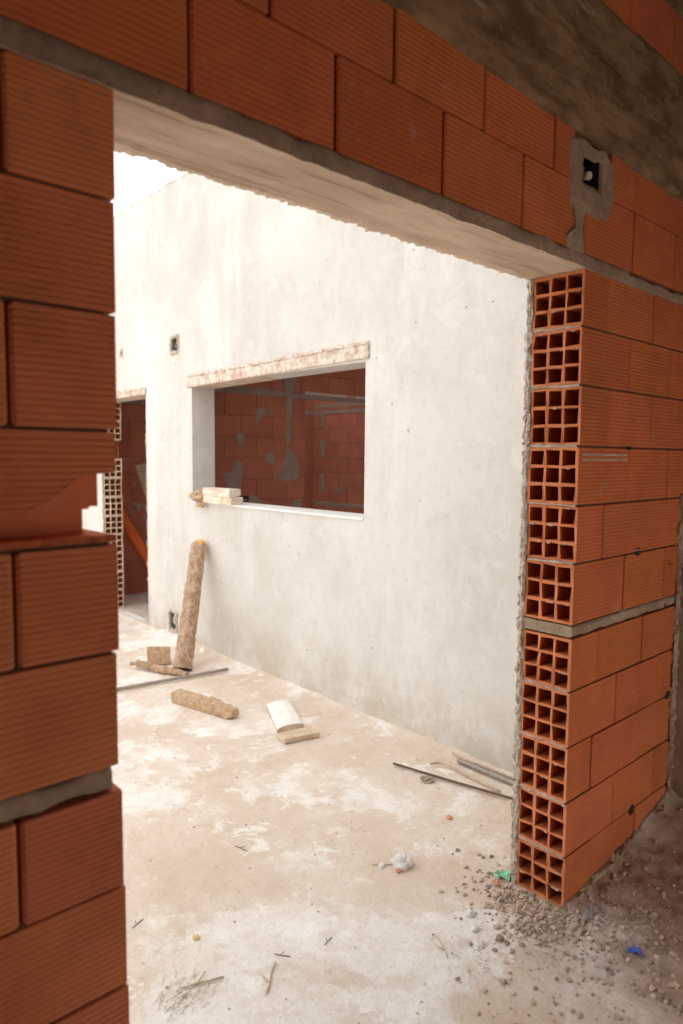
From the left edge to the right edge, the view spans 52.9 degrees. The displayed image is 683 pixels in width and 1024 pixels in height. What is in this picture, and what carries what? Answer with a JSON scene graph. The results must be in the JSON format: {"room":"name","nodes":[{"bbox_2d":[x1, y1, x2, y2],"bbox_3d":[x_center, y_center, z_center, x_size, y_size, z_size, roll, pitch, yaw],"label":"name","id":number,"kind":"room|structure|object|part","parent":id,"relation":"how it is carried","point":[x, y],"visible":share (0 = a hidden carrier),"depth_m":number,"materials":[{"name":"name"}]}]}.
{"room":"construction site","nodes":[
{"label":"construction site","id":0,"kind":"room"},
{"bbox_2d":[118,399,312,594],"bbox_3d":[-1.462,-0.666,8.108,2.937,3.043,0.128,-4,6,-42],"label":"wall","id":1,"kind":"structure","parent":0,"point":[131,446],"depth_m":7.39,"materials":[{"name":"red brick"}]},
{"bbox_2d":[214,368,365,507],"bbox_3d":[-0.232,-0.544,6.717,2.888,3.043,0.150,-4,6,-42],"label":"wall","id":2,"kind":"structure","parent":0,"point":[260,441],"depth_m":6.26,"materials":[{"name":"red brick"}]},
{"bbox_2d":[239,496,248,501],"bbox_3d":[-0.873,-0.115,6.102,0.090,0.055,0.034,-4,6,-42],"label":"box","id":3,"kind":"object","parent":2,"relation":"attached to","point":[245,498],"visible":0.64,"depth_m":6.10,"materials":[{"name":"black plastic"}]},
{"bbox_2d":[82,172,528,772],"bbox_3d":[-1.586,-0.758,5.883,0.244,3.740,8.297,-4,6,-42],"label":"wall","id":4,"kind":"structure","parent":0,"point":[402,612],"depth_m":4.00,"materials":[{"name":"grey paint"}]},
{"bbox_2d":[171,612,175,628],"bbox_3d":[-1.359,0.893,5.654,0.064,0.148,0.113,-4,6,-42],"label":"outlet box","id":5,"kind":"object","parent":4,"relation":"attached to","point":[173,625],"visible":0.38,"depth_m":5.69,"materials":[{"name":"grey plastic"}]},
{"bbox_2d":[173,338,177,350],"bbox_3d":[-1.289,-1.318,5.420,0.064,0.113,0.105,-4,6,-42],"label":"outlet box","id":6,"kind":"object","parent":4,"relation":"attached to","point":[175,346],"visible":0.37,"depth_m":5.45,"materials":[{"name":"grey plastic"}]},
{"bbox_2d":[188,489,204,507],"bbox_3d":[-1.080,-0.106,5.179,0.116,0.145,0.226,-4,6,-42],"label":"lump","id":7,"kind":"object","parent":4,"relation":"on","point":[196,496],"visible":0.85,"depth_m":5.13,"materials":[{"name":"beige stone"}]},
{"bbox_2d":[202,495,242,504],"bbox_3d":[-0.871,-0.088,5.012,0.120,0.054,0.372,-4,6,-42],"label":"block","id":8,"kind":"object","parent":4,"relation":"on","point":[206,499],"visible":0.86,"depth_m":4.91,"materials":[{"name":"beige wood"}]},
{"bbox_2d":[202,487,240,497],"bbox_3d":[-0.879,-0.144,5.009,0.105,0.064,0.362,-4,6,-42],"label":"block","id":9,"kind":"object","parent":8,"relation":"on","point":[207,491],"visible":1,"depth_m":4.93,"materials":[{"name":"beige wood"}]},
{"bbox_3d":[-0.440,-0.025,4.673,0.216,0.014,1.905,-4,6,-42],"label":"window sill","id":10,"kind":"part","parent":4,"relation":"part of","materials":[{"name":"white paint"}]},
{"bbox_2d":[313,400,364,513],"bbox_3d":[1.555,-0.548,6.962,0.128,3.043,5.654,-4,6,-42],"label":"wall","id":11,"kind":"structure","parent":0,"point":[338,427],"depth_m":8.63,"materials":[{"name":"brick"}]},
{"bbox_2d":[0,0,682,1023],"bbox_3d":[-0.168,-0.131,1.465,4.302,3.120,0.266,-4,6,-42],"label":"wall","id":12,"kind":"structure","parent":0,"point":[467,130],"depth_m":1.52,"materials":[{"name":"ceramic"}]},
{"bbox_2d":[583,162,599,189],"bbox_3d":[0.750,-1.043,2.119,0.109,0.091,0.059,-4,6,-42],"label":"switch box","id":13,"kind":"object","parent":12,"relation":"attached to","point":[591,172],"visible":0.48,"depth_m":2.15,"materials":[{"name":"plastic"}]},
{"bbox_2d":[111,592,682,1023],"bbox_3d":[-0.379,1.327,1.204,14.900,0.185,23.900,-4,6,-42],"label":"floor","id":14,"kind":"structure","parent":0,"point":[395,952],"depth_m":2.46,"materials":[{"name":"concrete"}]},
{"bbox_2d":[123,509,147,567],"bbox_3d":[-2.087,0.461,7.302,0.690,1.052,0.128,-3,5,-33],"label":"drain pipe","id":15,"kind":"object","parent":14,"relation":"on","point":[129,529],"visible":0.42,"depth_m":7.19,"materials":[{"name":"orange plastic"}]},
{"bbox_2d":[135,463,146,499],"bbox_3d":[-1.946,0.180,7.409,0.530,1.411,0.056,0,5,-2],"label":"plank","id":16,"kind":"object","parent":14,"relation":"on","point":[141,469],"visible":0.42,"depth_m":7.35,"materials":[{"name":"brown wood"}]},
{"bbox_2d":[147,646,170,664],"bbox_3d":[-1.315,1.033,4.943,0.168,0.134,0.079,-1,5,-17],"label":"timber offcut","id":17,"kind":"object","parent":14,"relation":"on","point":[160,655],"visible":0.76,"depth_m":4.93,"materials":[{"name":"beige wood"}]},
{"bbox_2d":[130,660,188,675],"bbox_3d":[-1.259,1.077,4.765,0.490,0.074,0.099,2,5,24],"label":"branch","id":18,"kind":"object","parent":14,"relation":"on","point":[157,668],"visible":0.96,"depth_m":4.72,"materials":[{"name":"brown plant"}]},
{"bbox_2d":[117,668,228,690],"bbox_3d":[-1.281,1.118,4.451,1.180,0.022,0.021,-3,6,-34],"label":"rod","id":19,"kind":"object","parent":14,"relation":"on","point":[223,669],"visible":0.66,"depth_m":4.54,"materials":[{"name":"metal"}]},
{"bbox_2d":[173,539,205,669],"bbox_3d":[-1.089,0.666,4.966,0.137,0.894,0.537,1,5,5],"label":"log","id":20,"kind":"object","parent":14,"relation":"on","point":[185,644],"visible":1,"depth_m":4.91,"materials":[{"name":"brown wood"}]},
{"bbox_2d":[155,971,228,1019],"bbox_3d":[-0.446,1.341,1.908,0.266,0.013,0.199,-4,6,-42],"label":"dry grass","id":21,"kind":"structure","parent":14,"relation":"on","point":[190,993],"depth_m":1.90,"materials":[{"name":"plant"}]},
{"bbox_2d":[193,934,199,940],"bbox_3d":[-0.453,1.326,2.138,0.023,0.015,0.030,-1,5,-20],"label":"stone","id":22,"kind":"object","parent":14,"relation":"on","point":[196,937],"visible":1,"depth_m":2.13,"materials":[{"name":"beige stone"}]},
{"bbox_2d":[181,971,223,988],"bbox_3d":[-0.400,1.335,1.963,0.120,0.012,0.038,-1,5,-20],"label":"twig","id":23,"kind":"object","parent":14,"relation":"on","point":[216,978],"visible":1,"depth_m":1.95,"materials":[{"name":"wood"}]},
{"bbox_2d":[171,688,238,718],"bbox_3d":[-0.807,1.133,4.055,0.491,0.081,0.093,4,6,35],"label":"block","id":24,"kind":"object","parent":14,"relation":"on","point":[211,705],"visible":1,"depth_m":4.02,"materials":[{"name":"beige wood"}]},
{"bbox_2d":[261,961,275,993],"bbox_3d":[-0.217,1.338,1.977,0.035,0.010,0.118,1,5,6],"label":"twig","id":25,"kind":"object","parent":14,"relation":"on","point":[272,968],"visible":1,"depth_m":1.97,"materials":[{"name":"wood"}]},
{"bbox_2d":[266,700,303,732],"bbox_3d":[-0.331,1.168,3.947,0.156,0.035,0.421,-1,5,-16],"label":"plaster slab","id":26,"kind":"object","parent":14,"relation":"on","point":[284,717],"visible":0.98,"depth_m":3.90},
{"bbox_2d":[277,726,318,743],"bbox_3d":[-0.228,1.190,3.660,0.209,0.027,0.096,-2,5,-29],"label":"timber offcut","id":27,"kind":"object","parent":14,"relation":"on","point":[305,733],"visible":1,"depth_m":3.64,"materials":[{"name":"beige wood"}]},
{"bbox_2d":[120,667,682,1023],"bbox_3d":[-0.273,1.196,3.096,2.014,0.139,4.220,-4,6,-42],"label":"rubble","id":28,"kind":"object","parent":14,"relation":"on","point":[544,904],"visible":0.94,"depth_m":2.20,"materials":[{"name":"gravel"}]},
{"bbox_2d":[494,870,509,879],"bbox_3d":[0.576,1.295,2.455,0.058,0.023,0.048,1,5,9],"label":"scrap","id":29,"kind":"object","parent":28,"relation":"on","point":[505,874],"visible":1,"depth_m":2.45,"materials":[{"name":"green plastic"}]},
{"bbox_2d":[391,851,412,870],"bbox_3d":[0.227,1.285,2.522,0.080,0.065,0.074,-2,5,-24],"label":"stone","id":30,"kind":"object","parent":14,"relation":"on","point":[402,860],"visible":0.98,"depth_m":2.50,"materials":[{"name":"white stone"}]},
{"bbox_2d":[420,775,434,783],"bbox_3d":[0.399,1.244,3.188,0.069,0.027,0.065,-3,6,-37],"label":"stone","id":31,"kind":"object","parent":14,"relation":"on","point":[427,779],"visible":1,"depth_m":3.17,"materials":[{"name":"beige stone"}]},
{"bbox_2d":[434,935,447,957],"bbox_3d":[0.298,1.332,2.104,0.029,0.008,0.098,-1,5,-13],"label":"twig","id":32,"kind":"object","parent":14,"relation":"on","point":[443,948],"visible":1,"depth_m":2.10,"materials":[{"name":"wood"}]},
{"bbox_2d":[393,762,512,799],"bbox_3d":[0.532,1.241,3.148,0.672,0.016,0.013,3,5,33],"label":"rod","id":33,"kind":"object","parent":14,"relation":"on","point":[394,763],"visible":0.84,"depth_m":3.15,"materials":[{"name":"metal"}]},
{"bbox_2d":[429,761,500,792],"bbox_3d":[0.586,1.235,3.219,0.393,0.018,0.062,5,6,43],"label":"rod","id":34,"kind":"object","parent":14,"relation":"on","point":[438,762],"visible":1,"depth_m":3.22,"materials":[{"name":"beige wood"}]},
{"bbox_2d":[465,909,474,917],"bbox_3d":[0.420,1.319,2.256,0.035,0.024,0.031,0,5,-11],"label":"stone","id":35,"kind":"object","parent":14,"relation":"on","point":[469,913],"visible":1,"depth_m":2.25,"materials":[{"name":"white stone"}]},
{"bbox_2d":[471,923,478,931],"bbox_3d":[0.425,1.325,2.184,0.026,0.022,0.031,3,5,25],"label":"stone","id":36,"kind":"object","parent":14,"relation":"on","point":[474,927],"visible":1,"depth_m":2.18,"materials":[{"name":"white stone"}]},
{"bbox_2d":[471,939,483,949],"bbox_3d":[0.421,1.333,2.115,0.040,0.016,0.044,5,6,43],"label":"stone","id":37,"kind":"object","parent":14,"relation":"on","point":[477,944],"visible":1,"depth_m":2.11,"materials":[{"name":"white stone"}]},
{"bbox_2d":[452,752,512,778],"bbox_3d":[0.737,1.230,3.249,0.026,0.015,0.537,-4,6,-43],"label":"rod","id":38,"kind":"object","parent":14,"relation":"on","point":[454,753],"visible":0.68,"depth_m":3.30,"materials":[{"name":"beige wood"}]},
{"bbox_2d":[457,758,513,784],"bbox_3d":[0.732,1.234,3.197,0.025,0.027,0.465,-4,6,-43],"label":"rod","id":39,"kind":"object","parent":14,"relation":"on","point":[459,760],"visible":0.62,"depth_m":3.24,"materials":[{"name":"grey wood"}]},
{"bbox_2d":[492,879,500,885],"bbox_3d":[0.546,1.302,2.412,0.022,0.015,0.039,-3,6,-35],"label":"scrap","id":40,"kind":"object","parent":14,"relation":"on","point":[495,882],"visible":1,"depth_m":2.41,"materials":[{"name":"orange brick"}]},
{"bbox_2d":[495,933,503,942],"bbox_3d":[0.494,1.329,2.139,0.024,0.023,0.032,5,6,44],"label":"stone","id":41,"kind":"object","parent":14,"relation":"on","point":[499,938],"visible":1,"depth_m":2.13,"materials":[{"name":"grey stone"}]},
{"bbox_2d":[510,800,512,831],"bbox_3d":[0.661,1.187,2.559,0.076,0.239,0.019,0,5,-6],"label":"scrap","id":42,"kind":"object","parent":14,"relation":"on","point":[511,807],"visible":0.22,"depth_m":2.54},
{"bbox_2d":[431,912,679,998],"bbox_3d":[0.699,1.336,2.080,0.802,0.020,0.303,0,5,-9],"label":"gravel","id":43,"kind":"object","parent":14,"relation":"on","point":[640,912],"visible":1,"depth_m":2.09,"materials":[{"name":"gravel"}]},
{"bbox_2d":[583,908,595,919],"bbox_3d":[0.811,1.315,2.243,0.042,0.036,0.038,3,5,29],"label":"stone","id":44,"kind":"object","parent":14,"relation":"on","point":[589,913],"visible":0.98,"depth_m":2.24,"materials":[{"name":"grey stone"}]},
{"bbox_2d":[627,945,643,956],"bbox_3d":[0.892,1.334,2.086,0.048,0.017,0.036,2,5,15],"label":"scrap","id":45,"kind":"object","parent":14,"relation":"on","point":[633,949],"visible":1,"depth_m":2.08,"materials":[{"name":"blue plastic"}]},
{"bbox_2d":[664,0,682,19],"bbox_3d":[0.729,-1.688,0.324,4.650,0.180,2.903,-4,6,-42],"label":"ceiling","id":46,"kind":"structure","parent":0,"point":[676,5],"depth_m":2.38,"materials":[{"name":"concrete"}]},
{"bbox_2d":[670,563,682,799],"bbox_3d":[2.325,-0.144,1.893,0.328,3.120,2.880,-4,6,-42],"label":"wall","id":47,"kind":"structure","parent":0,"point":[676,781],"depth_m":2.78,"materials":[{"name":"grey concrete"}]}
]}

